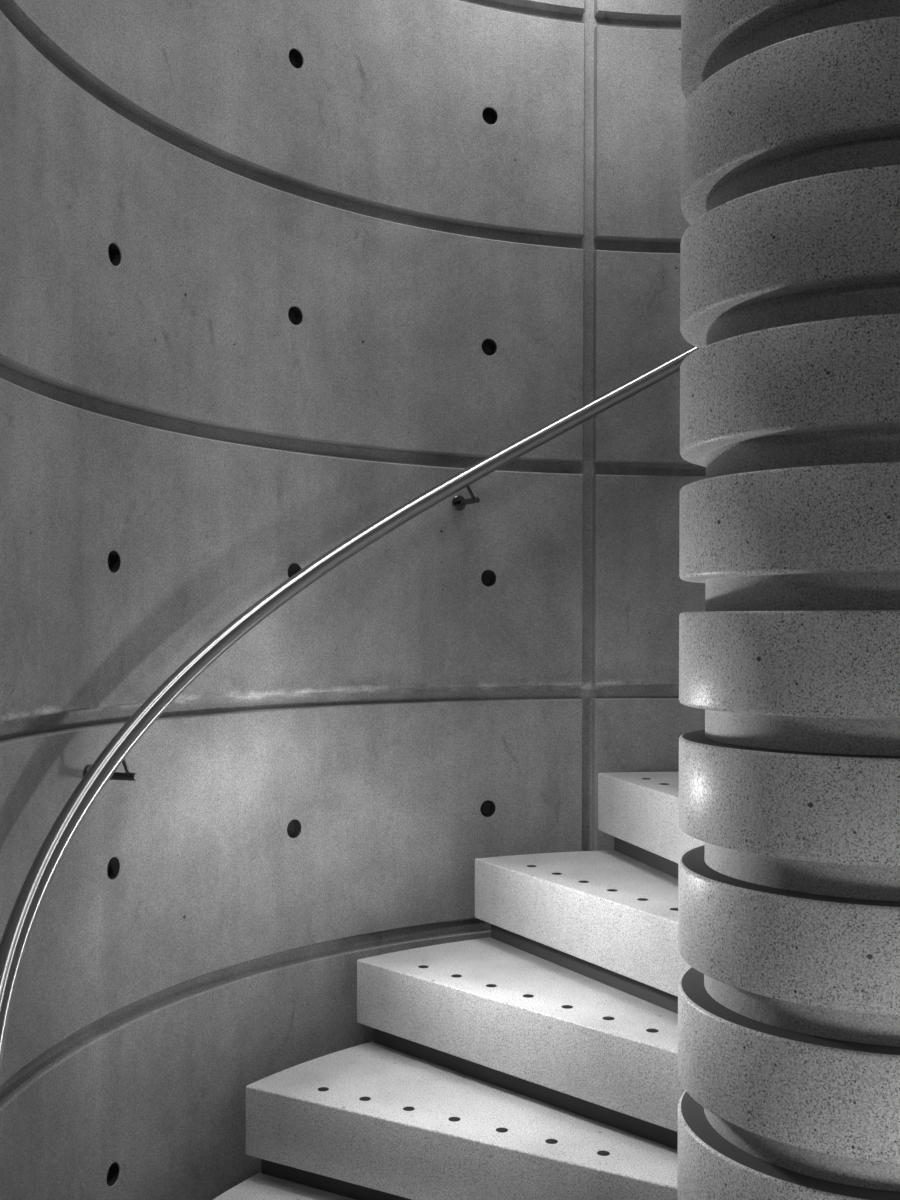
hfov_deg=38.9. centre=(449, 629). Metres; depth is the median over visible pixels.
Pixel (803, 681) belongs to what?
stair step
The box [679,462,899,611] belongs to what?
stair step
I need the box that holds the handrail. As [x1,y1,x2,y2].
[0,346,699,1087]
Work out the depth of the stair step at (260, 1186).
2.25 m
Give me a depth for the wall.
2.52 m
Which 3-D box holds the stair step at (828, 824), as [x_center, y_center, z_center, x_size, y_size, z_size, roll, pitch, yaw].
[0.635,0.231,2.130,0.518,0.170,1.367,0,0,9]
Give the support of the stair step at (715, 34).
on the stair step at (823, 101)
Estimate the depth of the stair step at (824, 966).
1.54 m
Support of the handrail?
attached to the wall
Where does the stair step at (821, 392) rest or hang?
on the stair step at (822, 537)
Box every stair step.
[213,1172,355,1199]
[246,1041,677,1199]
[357,937,899,1199]
[475,850,899,1191]
[598,772,899,1046]
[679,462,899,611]
[679,610,899,755]
[679,729,899,900]
[680,16,899,224]
[680,165,899,348]
[680,313,899,478]
[681,0,899,99]
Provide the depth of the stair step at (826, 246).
1.52 m
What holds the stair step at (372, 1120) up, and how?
on the stair step at (260, 1186)
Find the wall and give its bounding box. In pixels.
[0,0,705,1199]
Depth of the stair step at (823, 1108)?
1.63 m
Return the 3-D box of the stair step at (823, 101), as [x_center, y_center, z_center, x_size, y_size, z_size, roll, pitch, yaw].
[0.995,-0.617,1.733,1.367,0.170,0.518,0,0,-3]
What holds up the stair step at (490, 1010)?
on the stair step at (372, 1120)

